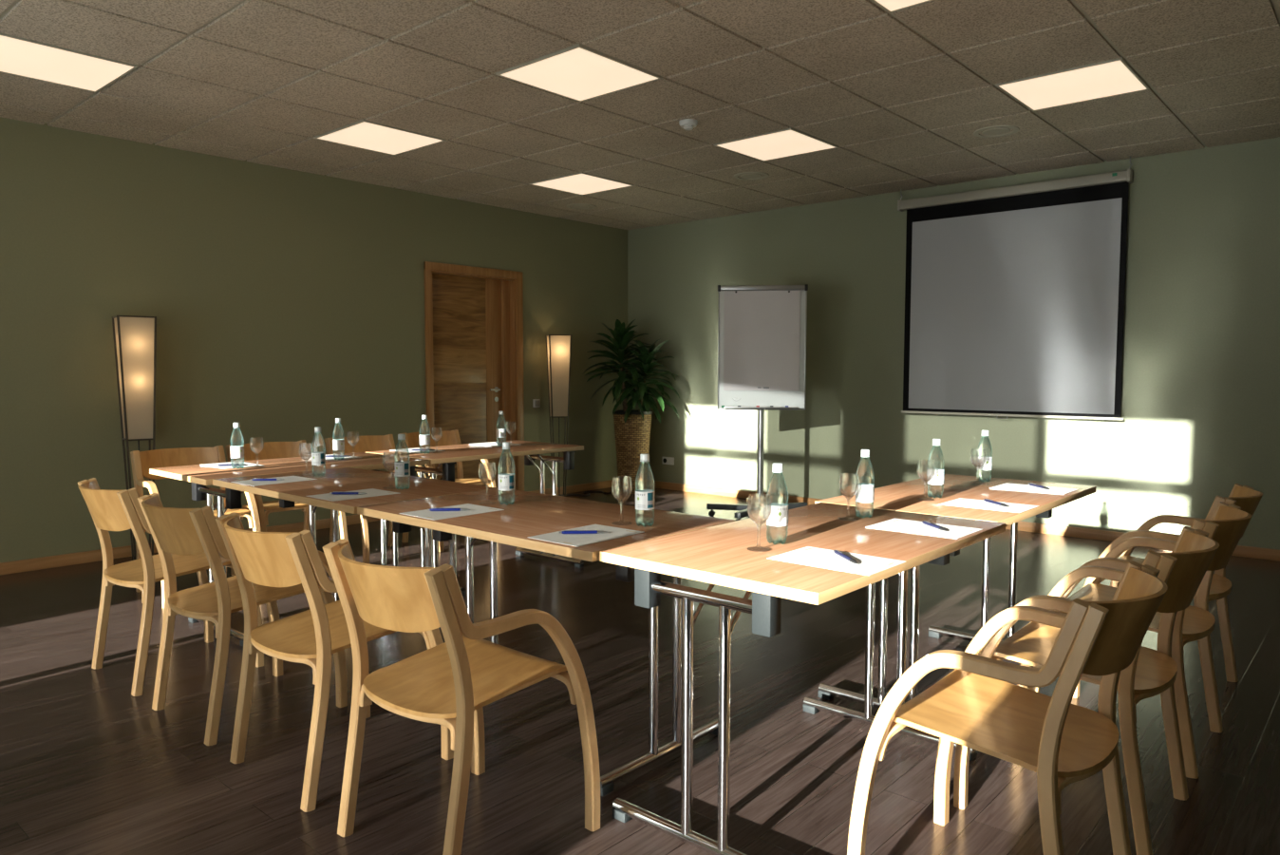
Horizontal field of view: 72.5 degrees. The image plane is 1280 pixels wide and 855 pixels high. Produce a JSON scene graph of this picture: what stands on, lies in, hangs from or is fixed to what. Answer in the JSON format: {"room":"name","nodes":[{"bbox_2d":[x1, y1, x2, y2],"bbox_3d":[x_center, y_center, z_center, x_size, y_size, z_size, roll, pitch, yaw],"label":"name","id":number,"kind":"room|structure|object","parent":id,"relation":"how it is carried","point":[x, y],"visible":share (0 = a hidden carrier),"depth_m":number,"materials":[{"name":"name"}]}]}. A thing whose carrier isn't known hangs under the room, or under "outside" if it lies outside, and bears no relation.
{"room":"conference room","nodes":[
{"label":"conference room","id":0,"kind":"room"},
{"bbox_2d":[0,116,627,562],"bbox_3d":[-2.717,-0.600,6.433,0.200,2.774,8.000,3,5,41],"label":"wall","id":1,"kind":"structure","parent":0,"point":[286,304],"depth_m":6.09,"materials":[{"name":"paint"}]},
{"bbox_2d":[0,478,618,575],"bbox_3d":[-2.642,0.754,6.442,0.018,0.072,7.582,3,5,41],"label":"baseboard","id":2,"kind":"structure","parent":1,"relation":"attached to","point":[58,560],"depth_m":5.62,"materials":[{"name":"brown wood"}]},
{"bbox_2d":[423,261,524,490],"bbox_3d":[-1.502,-0.356,7.782,0.180,2.115,1.063,3,5,41],"label":"door","id":3,"kind":"structure","parent":1,"relation":"in","point":[474,315],"depth_m":7.85,"materials":[{"name":"brown wood"}]},
{"bbox_2d":[532,398,540,407],"bbox_3d":[-0.977,-0.229,8.266,0.020,0.080,0.080,3,5,41],"label":"light switch","id":4,"kind":"object","parent":1,"relation":"attached to","point":[536,402],"visible":1,"depth_m":8.25,"materials":[{"name":"white plastic"}]},
{"bbox_2d":[613,414,651,494],"bbox_3d":[-0.075,0.248,8.655,0.380,0.800,0.380,3,5,41],"label":"wicker basket","id":5,"kind":"object","parent":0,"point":[631,437],"depth_m":8.52,"materials":[{"name":"brown wicker"}]},
{"bbox_2d":[0,486,1279,854],"bbox_3d":[0.076,0.999,4.031,7.700,0.100,8.050,3,5,41],"label":"floor","id":6,"kind":"structure","parent":0,"point":[88,765],"depth_m":2.84,"materials":[{"name":"brown wood"}]},
{"bbox_2d":[112,315,156,560],"bbox_3d":[-3.172,0.075,5.522,0.217,1.546,0.217,-3,5,-38],"label":"floor lamp","id":7,"kind":"object","parent":6,"relation":"on","point":[135,336],"visible":0.77,"depth_m":5.44,"materials":[{"name":"beige fabric"}]},
{"bbox_2d":[77,477,263,696],"bbox_3d":[-1.918,0.593,3.519,0.519,0.777,0.559,3,5,41],"label":"armchair","id":8,"kind":"object","parent":6,"relation":"on","point":[109,509],"visible":0.72,"depth_m":3.30,"materials":[{"name":"brown wood"}]},
{"bbox_2d":[130,445,261,607],"bbox_3d":[-2.450,0.510,4.792,0.559,0.777,0.519,3,5,42],"label":"armchair","id":9,"kind":"object","parent":6,"relation":"on","point":[141,461],"visible":0.4,"depth_m":4.83,"materials":[{"name":"brown wood"}]},
{"bbox_2d":[137,492,347,745],"bbox_3d":[-1.433,0.622,3.092,0.519,0.777,0.559,3,5,41],"label":"armchair","id":10,"kind":"object","parent":6,"relation":"on","point":[178,531],"visible":0.76,"depth_m":2.89,"materials":[{"name":"brown wood"}]},
{"bbox_2d":[225,439,348,575],"bbox_3d":[-2.118,0.485,5.190,0.559,0.777,0.519,3,5,41],"label":"armchair","id":11,"kind":"object","parent":6,"relation":"on","point":[254,451],"visible":0.37,"depth_m":5.27,"materials":[{"name":"brown wood"}]},
{"bbox_2d":[149,451,429,646],"bbox_3d":[-1.695,0.554,4.384,0.744,0.740,1.140,3,5,41],"label":"folding table","id":12,"kind":"object","parent":6,"relation":"on","point":[200,476],"visible":0.38,"depth_m":4.18,"materials":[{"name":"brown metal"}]},
{"bbox_2d":[201,461,263,469],"bbox_3d":[-2.020,0.186,4.323,0.278,0.001,0.197,3,5,41],"label":"sheet","id":13,"kind":"object","parent":12,"relation":"on","point":[248,463],"visible":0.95,"depth_m":4.32,"materials":[{"name":"white paper"}]},
{"bbox_2d":[216,463,247,466],"bbox_3d":[-1.995,0.183,4.271,0.142,0.011,0.010,-1,4,-13],"label":"ballpoint pen","id":14,"kind":"object","parent":13,"relation":"on","point":[219,464],"visible":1,"depth_m":4.26,"materials":[{"name":"blue plastic"}]},
{"bbox_2d":[230,422,244,457],"bbox_3d":[-1.927,0.087,4.175,0.059,0.218,0.058,-1,4,-9],"label":"water bottle","id":15,"kind":"object","parent":12,"relation":"on","point":[236,451],"visible":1,"depth_m":4.16,"materials":[{"name":"paper"}]},
{"bbox_2d":[303,453,362,460],"bbox_3d":[-1.666,0.160,4.723,0.278,0.001,0.197,3,5,41],"label":"sheet","id":16,"kind":"object","parent":12,"relation":"on","point":[350,457],"visible":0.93,"depth_m":4.70,"materials":[{"name":"white paper"}]},
{"bbox_2d":[325,454,350,456],"bbox_3d":[-1.633,0.154,4.717,0.142,0.011,0.010,-1,4,-10],"label":"ballpoint pen","id":17,"kind":"object","parent":16,"relation":"on","point":[326,455],"visible":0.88,"depth_m":4.71,"materials":[{"name":"blue plastic"}]},
{"bbox_2d":[332,417,344,450],"bbox_3d":[-1.580,0.061,4.577,0.059,0.218,0.058,0,4,-1],"label":"water bottle","id":18,"kind":"object","parent":12,"relation":"on","point":[338,443],"visible":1,"depth_m":4.56,"materials":[{"name":"paper"}]},
{"bbox_2d":[215,511,454,811],"bbox_3d":[-0.957,0.649,2.673,0.519,0.777,0.559,3,5,41],"label":"armchair","id":19,"kind":"object","parent":6,"relation":"on","point":[310,636],"visible":0.69,"depth_m":2.46,"materials":[{"name":"brown wood"}]},
{"bbox_2d":[212,467,498,649],"bbox_3d":[-1.169,0.600,3.689,1.140,0.740,0.744,3,5,41],"label":"folding table","id":20,"kind":"object","parent":6,"relation":"on","point":[342,479],"visible":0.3,"depth_m":3.52,"materials":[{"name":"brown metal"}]},
{"bbox_2d":[231,475,317,486],"bbox_3d":[-1.553,0.226,3.712,0.197,0.001,0.278,3,5,39],"label":"sheet","id":21,"kind":"object","parent":20,"relation":"on","point":[288,479],"visible":0.98,"depth_m":3.69,"materials":[{"name":"white paper"}]},
{"bbox_2d":[249,477,283,480],"bbox_3d":[-1.577,0.220,3.696,0.142,0.011,0.010,0,4,-4],"label":"ballpoint pen","id":22,"kind":"object","parent":21,"relation":"on","point":[257,479],"visible":1,"depth_m":3.69,"materials":[{"name":"blue plastic"}]},
{"bbox_2d":[311,426,325,465],"bbox_3d":[-1.423,0.107,3.863,0.058,0.218,0.059,-1,4,-19],"label":"water bottle","id":23,"kind":"object","parent":20,"relation":"on","point":[318,458],"visible":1,"depth_m":3.84,"materials":[{"name":"paper"}]},
{"bbox_2d":[312,453,324,463],"bbox_3d":[-1.415,0.137,3.844,0.049,0.041,0.013,-1,4,-22],"label":"label","id":24,"kind":"object","parent":23,"relation":"attached to","point":[316,458],"depth_m":3.84,"materials":[{"name":"white paper"}]},
{"bbox_2d":[306,488,399,501],"bbox_3d":[-1.081,0.253,3.297,0.197,0.001,0.278,3,5,41],"label":"sheet","id":25,"kind":"object","parent":20,"relation":"on","point":[371,492],"visible":0.98,"depth_m":3.27,"materials":[{"name":"white paper"}]},
{"bbox_2d":[329,490,367,494],"bbox_3d":[-1.098,0.247,3.290,0.142,0.011,0.010,0,4,0],"label":"ballpoint pen","id":26,"kind":"object","parent":25,"relation":"on","point":[333,492],"visible":1,"depth_m":3.29,"materials":[{"name":"blue plastic"}]},
{"bbox_2d":[394,433,410,476],"bbox_3d":[-0.941,0.135,3.453,0.058,0.218,0.059,-1,4,-12],"label":"water bottle","id":27,"kind":"object","parent":20,"relation":"on","point":[402,468],"visible":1,"depth_m":3.43,"materials":[{"name":"paper"}]},
{"bbox_2d":[324,433,426,563],"bbox_3d":[-1.725,0.451,5.716,0.559,0.777,0.519,3,5,41],"label":"armchair","id":28,"kind":"object","parent":6,"relation":"on","point":[370,442],"visible":0.26,"depth_m":5.86,"materials":[{"name":"brown wood"}]},
{"bbox_2d":[399,429,496,551],"bbox_3d":[-1.371,0.421,6.177,0.559,0.777,0.519,3,5,41],"label":"armchair","id":29,"kind":"object","parent":6,"relation":"on","point":[447,437],"visible":0.41,"depth_m":6.25,"materials":[{"name":"brown wood"}]},
{"bbox_2d":[322,538,600,854],"bbox_3d":[-0.481,0.677,2.253,0.519,0.777,0.559,3,5,41],"label":"armchair","id":30,"kind":"object","parent":6,"relation":"on","point":[464,673],"visible":1,"depth_m":2.16,"materials":[{"name":"brown wood"}]},
{"bbox_2d":[366,439,583,595],"bbox_3d":[-0.933,0.498,5.246,0.744,0.740,1.140,3,5,41],"label":"folding table","id":31,"kind":"object","parent":6,"relation":"on","point":[454,453],"visible":0.68,"depth_m":5.18,"materials":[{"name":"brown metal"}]},
{"bbox_2d":[391,447,445,452],"bbox_3d":[-1.308,0.134,5.127,0.278,0.001,0.197,3,5,41],"label":"sheet","id":32,"kind":"object","parent":31,"relation":"on","point":[404,449],"visible":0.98,"depth_m":5.09,"materials":[{"name":"white paper"}]},
{"bbox_2d":[410,448,435,450],"bbox_3d":[-1.267,0.129,5.101,0.142,0.011,0.010,-1,4,-10],"label":"ballpoint pen","id":33,"kind":"object","parent":32,"relation":"on","point":[413,448],"visible":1,"depth_m":5.09,"materials":[{"name":"blue plastic"}]},
{"bbox_2d":[419,414,430,444],"bbox_3d":[-1.214,0.039,4.924,0.059,0.218,0.058,1,4,7],"label":"water bottle","id":34,"kind":"object","parent":31,"relation":"on","point":[424,439],"visible":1,"depth_m":4.90,"materials":[{"name":"paper"}]},
{"bbox_2d":[470,441,518,446],"bbox_3d":[-0.925,0.106,5.561,0.278,0.001,0.197,3,5,41],"label":"sheet","id":35,"kind":"object","parent":31,"relation":"on","point":[492,443],"visible":0.95,"depth_m":5.56,"materials":[{"name":"white paper"}]},
{"bbox_2d":[496,410,506,437],"bbox_3d":[-0.866,0.005,5.446,0.058,0.218,0.059,-3,5,-43],"label":"water bottle","id":36,"kind":"object","parent":31,"relation":"on","point":[500,432],"visible":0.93,"depth_m":5.43,"materials":[{"name":"paper"}]},
{"bbox_2d":[357,488,735,795],"bbox_3d":[-0.305,0.649,2.938,1.140,0.740,0.744,3,5,41],"label":"folding table","id":37,"kind":"object","parent":6,"relation":"on","point":[525,514],"visible":0.55,"depth_m":2.74,"materials":[{"name":"brown wood"}]},
{"bbox_2d":[399,503,504,520],"bbox_3d":[-0.624,0.279,2.904,0.197,0.001,0.278,3,5,41],"label":"sheet","id":38,"kind":"object","parent":37,"relation":"on","point":[475,509],"visible":0.98,"depth_m":2.88,"materials":[{"name":"white paper"}]},
{"bbox_2d":[427,507,470,510],"bbox_3d":[-0.636,0.273,2.907,0.142,0.011,0.010,0,4,-3],"label":"ballpoint pen","id":39,"kind":"object","parent":38,"relation":"on","point":[435,508],"visible":1,"depth_m":2.90,"materials":[{"name":"blue plastic"}]},
{"bbox_2d":[498,441,515,490],"bbox_3d":[-0.467,0.161,3.057,0.058,0.218,0.059,-1,4,-9],"label":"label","id":40,"kind":"object","parent":37,"relation":"on","point":[506,480],"visible":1,"depth_m":3.04,"materials":[{"name":"paper"}]},
{"bbox_2d":[527,524,643,546],"bbox_3d":[-0.151,0.306,2.495,0.197,0.001,0.278,3,5,40],"label":"sheet","id":41,"kind":"object","parent":37,"relation":"on","point":[574,539],"visible":1,"depth_m":2.47,"materials":[{"name":"white paper"}]},
{"bbox_2d":[559,529,608,533],"bbox_3d":[-0.161,0.299,2.502,0.142,0.011,0.010,0,4,-4],"label":"ballpoint pen","id":42,"kind":"object","parent":41,"relation":"on","point":[563,531],"visible":1,"depth_m":2.50,"materials":[{"name":"blue plastic"}]},
{"bbox_2d":[635,452,654,509],"bbox_3d":[0.015,0.189,2.636,0.058,0.218,0.059,0,4,2],"label":"water bottle","id":43,"kind":"object","parent":37,"relation":"on","point":[644,498],"visible":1,"depth_m":2.62,"materials":[{"name":"paper"}]},
{"bbox_2d":[637,492,653,507],"bbox_3d":[0.015,0.218,2.615,0.049,0.041,0.013,0,4,-1],"label":"label","id":44,"kind":"object","parent":43,"relation":"attached to","point":[644,499],"depth_m":2.61,"materials":[{"name":"white paper"}]},
{"bbox_2d":[545,334,571,496],"bbox_3d":[-0.767,-0.101,8.269,0.217,1.546,0.217,-1,4,-15],"label":"floor lamp","id":45,"kind":"object","parent":6,"relation":"on","point":[558,347],"visible":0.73,"depth_m":8.17,"materials":[{"name":"beige fabric"}]},
{"bbox_2d":[564,490,611,495],"bbox_3d":[-0.548,0.644,8.523,0.219,0.026,0.604,3,5,41],"label":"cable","id":46,"kind":"object","parent":6,"relation":"on","point":[584,491],"visible":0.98,"depth_m":8.60,"materials":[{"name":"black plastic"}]},
{"bbox_2d":[582,319,679,494],"bbox_3d":[-0.079,-0.209,8.583,0.906,1.720,0.797,2,4,23],"label":"dracaena","id":47,"kind":"object","parent":6,"relation":"on","point":[631,426],"visible":0.99,"depth_m":8.51,"materials":[{"name":"plant"}]},
{"bbox_2d":[706,283,808,520],"bbox_3d":[0.969,-0.203,7.134,0.836,1.898,0.843,0,4,6],"label":"easel","id":48,"kind":"object","parent":6,"relation":"on","point":[762,329],"visible":0.9,"depth_m":7.04,"materials":[{"name":"white metal"}]},
{"bbox_2d":[724,406,799,408],"bbox_3d":[0.982,-0.160,7.059,0.600,0.013,0.038,0,4,6],"label":"tray","id":49,"kind":"object","parent":48,"relation":"on","point":[724,406],"depth_m":7.04,"materials":[{"name":"grey metal"}]},
{"bbox_2d":[599,502,1005,854],"bbox_3d":[0.509,0.678,2.511,0.654,0.740,1.140,3,5,41],"label":"folding table","id":50,"kind":"object","parent":6,"relation":"on","point":[734,554],"visible":0.88,"depth_m":2.24,"materials":[{"name":"brown wood"}]},
{"bbox_2d":[766,462,788,526],"bbox_3d":[0.373,0.206,2.367,0.059,0.218,0.058,4,5,45],"label":"water bottle","id":51,"kind":"object","parent":50,"relation":"on","point":[777,513],"visible":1,"depth_m":2.35,"materials":[{"name":"paper"}]},
{"bbox_2d":[767,545,906,575],"bbox_3d":[0.487,0.328,2.166,0.278,0.001,0.197,3,5,41],"label":"sheet","id":52,"kind":"object","parent":50,"relation":"on","point":[868,565],"visible":1,"depth_m":2.15,"materials":[{"name":"white paper"}]},
{"bbox_2d":[833,549,857,563],"bbox_3d":[0.512,0.321,2.174,0.010,0.011,0.142,-1,4,-9],"label":"ballpoint pen","id":53,"kind":"object","parent":52,"relation":"on","point":[837,552],"visible":1,"depth_m":2.17,"materials":[{"name":"blue plastic"}]},
{"bbox_2d":[855,449,874,502],"bbox_3d":[0.719,0.179,2.790,0.059,0.218,0.058,4,5,44],"label":"water bottle","id":54,"kind":"object","parent":50,"relation":"on","point":[864,492],"visible":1,"depth_m":2.77,"materials":[{"name":"paper"}]},
{"bbox_2d":[865,518,981,538],"bbox_3d":[0.848,0.300,2.607,0.278,0.001,0.197,3,5,41],"label":"sheet","id":55,"kind":"object","parent":50,"relation":"on","point":[894,524],"visible":1,"depth_m":2.59,"materials":[{"name":"white paper"}]},
{"bbox_2d":[921,520,946,530],"bbox_3d":[0.879,0.294,2.608,0.010,0.011,0.142,-1,4,-11],"label":"ballpoint pen","id":56,"kind":"object","parent":55,"relation":"on","point":[924,521],"visible":1,"depth_m":2.60,"materials":[{"name":"blue plastic"}]},
{"bbox_2d":[814,473,1096,708],"bbox_3d":[1.246,0.622,3.386,0.654,0.740,1.140,3,5,41],"label":"folding table","id":57,"kind":"object","parent":6,"relation":"on","point":[914,496],"visible":0.54,"depth_m":3.22,"materials":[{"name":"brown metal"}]},
{"bbox_2d":[927,438,944,484],"bbox_3d":[1.094,0.151,3.224,0.058,0.218,0.059,-3,5,-38],"label":"water bottle","id":58,"kind":"object","parent":57,"relation":"on","point":[935,476],"visible":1,"depth_m":3.21,"materials":[{"name":"paper"}]},
{"bbox_2d":[977,430,992,470],"bbox_3d":[1.461,0.121,3.700,0.058,0.218,0.059,-3,5,-41],"label":"water bottle","id":59,"kind":"object","parent":57,"relation":"on","point":[984,462],"visible":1,"depth_m":3.68,"materials":[{"name":"paper"}]},
{"bbox_2d":[939,497,1039,512],"bbox_3d":[1.220,0.271,3.055,0.278,0.001,0.197,3,5,41],"label":"sheet","id":60,"kind":"object","parent":57,"relation":"on","point":[964,502],"visible":1,"depth_m":3.03,"materials":[{"name":"white paper"}]},
{"bbox_2d":[983,498,1007,506],"bbox_3d":[1.250,0.264,3.069,0.010,0.011,0.142,-1,4,-11],"label":"ballpoint pen","id":61,"kind":"object","parent":60,"relation":"on","point":[985,499],"visible":1,"depth_m":3.06,"materials":[{"name":"blue plastic"}]},
{"bbox_2d":[989,483,1077,494],"bbox_3d":[1.572,0.244,3.486,0.278,0.001,0.197,3,5,41],"label":"sheet","id":62,"kind":"object","parent":57,"relation":"on","point":[1010,486],"visible":0.98,"depth_m":3.48,"materials":[{"name":"white paper"}]},
{"bbox_2d":[1028,482,1049,489],"bbox_3d":[1.603,0.236,3.509,0.010,0.011,0.142,0,4,-8],"label":"ballpoint pen","id":63,"kind":"object","parent":62,"relation":"on","point":[1030,483],"visible":1,"depth_m":3.50,"materials":[{"name":"blue plastic"}]},
{"bbox_2d":[847,560,1167,854],"bbox_3d":[0.847,0.697,1.966,0.559,0.777,0.519,3,5,41],"label":"armchair","id":64,"kind":"object","parent":6,"relation":"on","point":[975,705],"visible":1,"depth_m":1.89,"materials":[{"name":"brown wood"}]},
{"bbox_2d":[953,526,1219,854],"bbox_3d":[1.251,0.668,2.415,0.559,0.777,0.519,3,5,41],"label":"armchair","id":65,"kind":"object","parent":6,"relation":"on","point":[1152,672],"visible":0.75,"depth_m":2.32,"materials":[{"name":"brown wood"}]},
{"bbox_2d":[1029,501,1251,778],"bbox_3d":[1.657,0.639,2.877,0.559,0.777,0.519,3,5,41],"label":"armchair","id":66,"kind":"object","parent":6,"relation":"on","point":[1228,523],"visible":0.57,"depth_m":2.75,"materials":[{"name":"brown wood"}]},
{"bbox_2d":[1083,483,1262,710],"bbox_3d":[2.032,0.608,3.351,0.559,0.777,0.519,3,5,41],"label":"armchair","id":67,"kind":"object","parent":6,"relation":"on","point":[1245,497],"visible":0.24,"depth_m":3.35,"materials":[{"name":"brown wood"}]},
{"bbox_2d":[0,0,1279,229],"bbox_3d":[0.096,-1.770,3.869,7.700,0.100,8.000,3,5,41],"label":"ceiling","id":68,"kind":"structure","parent":0,"point":[903,95],"depth_m":4.59,"materials":[{"name":"tile"}]},
{"bbox_2d":[0,32,137,92],"bbox_3d":[-2.842,-1.756,4.196,0.584,0.030,0.584,3,5,41],"label":"recessed light","id":69,"kind":"object","parent":68,"relation":"in","point":[19,56],"visible":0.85,"depth_m":4.20,"materials":[{"name":"beige plastic"}]},
{"bbox_2d":[313,118,446,155],"bbox_3d":[-1.651,-1.842,5.543,0.584,0.030,0.584,3,5,41],"label":"recessed light","id":70,"kind":"object","parent":68,"relation":"in","point":[364,134],"visible":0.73,"depth_m":5.52,"materials":[{"name":"beige plastic"}]},
{"bbox_2d":[495,42,661,101],"bbox_3d":[-0.301,-1.764,4.354,0.584,0.030,0.584,3,5,41],"label":"recessed light","id":71,"kind":"object","parent":68,"relation":"in","point":[579,72],"visible":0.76,"depth_m":4.31,"materials":[{"name":"beige plastic"}]},
{"bbox_2d":[528,171,634,195],"bbox_3d":[-0.459,-1.929,6.889,0.584,0.030,0.584,3,5,41],"label":"recessed light","id":72,"kind":"object","parent":68,"relation":"in","point":[581,183],"visible":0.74,"depth_m":6.86,"materials":[{"name":"beige plastic"}]},
{"bbox_2d":[678,118,697,130],"bbox_3d":[0.286,-1.779,5.144,0.110,0.047,0.110,3,5,41],"label":"smoke detector","id":73,"kind":"object","parent":68,"relation":"attached to","point":[686,123],"visible":1,"depth_m":5.12,"materials":[{"name":"white plastic"}]},
{"bbox_2d":[734,171,769,180],"bbox_3d":[0.837,-1.904,6.572,0.264,0.030,0.264,3,5,41],"label":"ceiling speaker","id":74,"kind":"object","parent":68,"relation":"attached to","point":[747,176],"visible":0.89,"depth_m":6.56,"materials":[{"name":"black plastic"}]},
{"bbox_2d":[740,173,761,178],"bbox_3d":[0.837,-1.904,6.572,0.160,0.030,0.160,3,5,41],"label":"grille","id":75,"kind":"object","parent":74,"relation":"attached to","point":[745,176],"depth_m":6.56,"materials":[{"name":"white metal"}]},
{"bbox_2d":[713,126,838,161],"bbox_3d":[0.890,-1.850,5.700,0.584,0.030,0.584,3,5,41],"label":"recessed light","id":76,"kind":"object","parent":68,"relation":"in","point":[790,141],"visible":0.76,"depth_m":5.67,"materials":[{"name":"beige plastic"}]},
{"bbox_2d":[870,0,934,13],"bbox_3d":[1.048,-1.685,3.165,0.584,0.030,0.584,3,5,41],"label":"recessed light","id":77,"kind":"object","parent":68,"relation":"in","point":[890,6],"visible":1,"depth_m":3.49,"materials":[{"name":"beige plastic"}]},
{"bbox_2d":[973,125,1019,137],"bbox_3d":[2.180,-1.823,5.343,0.264,0.030,0.264,3,5,41],"label":"ceiling speaker","id":78,"kind":"object","parent":68,"relation":"attached to","point":[996,130],"visible":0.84,"depth_m":5.33,"materials":[{"name":"black plastic"}]},
{"bbox_2d":[981,127,1010,135],"bbox_3d":[2.180,-1.823,5.343,0.160,0.030,0.160,3,5,41],"label":"grille","id":79,"kind":"object","parent":78,"relation":"attached to","point":[996,131],"depth_m":5.33,"materials":[{"name":"white metal"}]},
{"bbox_2d":[897,155,1132,419],"bbox_3d":[2.729,-0.978,6.563,1.682,1.825,0.080,3,5,41],"label":"projection screen","id":80,"kind":"object","parent":68,"relation":"hanging from","point":[1014,294],"visible":1,"depth_m":6.48,"materials":[{"name":"white fabric"}]},
{"bbox_2d":[995,56,1149,111],"bbox_3d":[2.239,-1.772,4.511,0.584,0.030,0.584,3,5,41],"label":"recessed light","id":81,"kind":"object","parent":68,"relation":"in","point":[1114,77],"visible":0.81,"depth_m":4.48,"materials":[{"name":"beige plastic"}]},
{"bbox_3d":[-0.526,-1.984,7.793,0.264,0.030,0.264,3,5,41],"label":"ceiling speaker","id":82,"kind":"object","parent":68,"relation":"attached to","visible":0},
{"bbox_2d":[572,204,589,207],"bbox_3d":[-0.526,-1.984,7.793,0.160,0.030,0.160,3,5,41],"label":"grille","id":83,"kind":"object","parent":82,"relation":"attached to","point":[574,205],"depth_m":7.78,"materials":[{"name":"white metal"}]},
{"bbox_2d":[627,137,1279,549],"bbox_3d":[2.750,-0.619,6.808,7.501,2.774,0.200,3,5,41],"label":"wall","id":84,"kind":"structure","parent":0,"point":[1200,395],"depth_m":6.61,"materials":[{"name":"paint"}]},
{"bbox_2d":[662,456,674,464],"bbox_3d":[0.286,0.340,8.907,0.150,0.076,0.014,3,5,41],"label":"power outlet","id":85,"kind":"object","parent":84,"relation":"attached to","point":[666,460],"visible":1,"depth_m":8.90,"materials":[{"name":"white plastic"}]},
{"bbox_2d":[646,479,1279,561],"bbox_3d":[2.602,0.731,6.880,7.300,0.072,0.018,3,5,41],"label":"baseboard","id":86,"kind":"structure","parent":84,"relation":"attached to","point":[1061,530],"depth_m":6.55,"materials":[{"name":"brown wood"}]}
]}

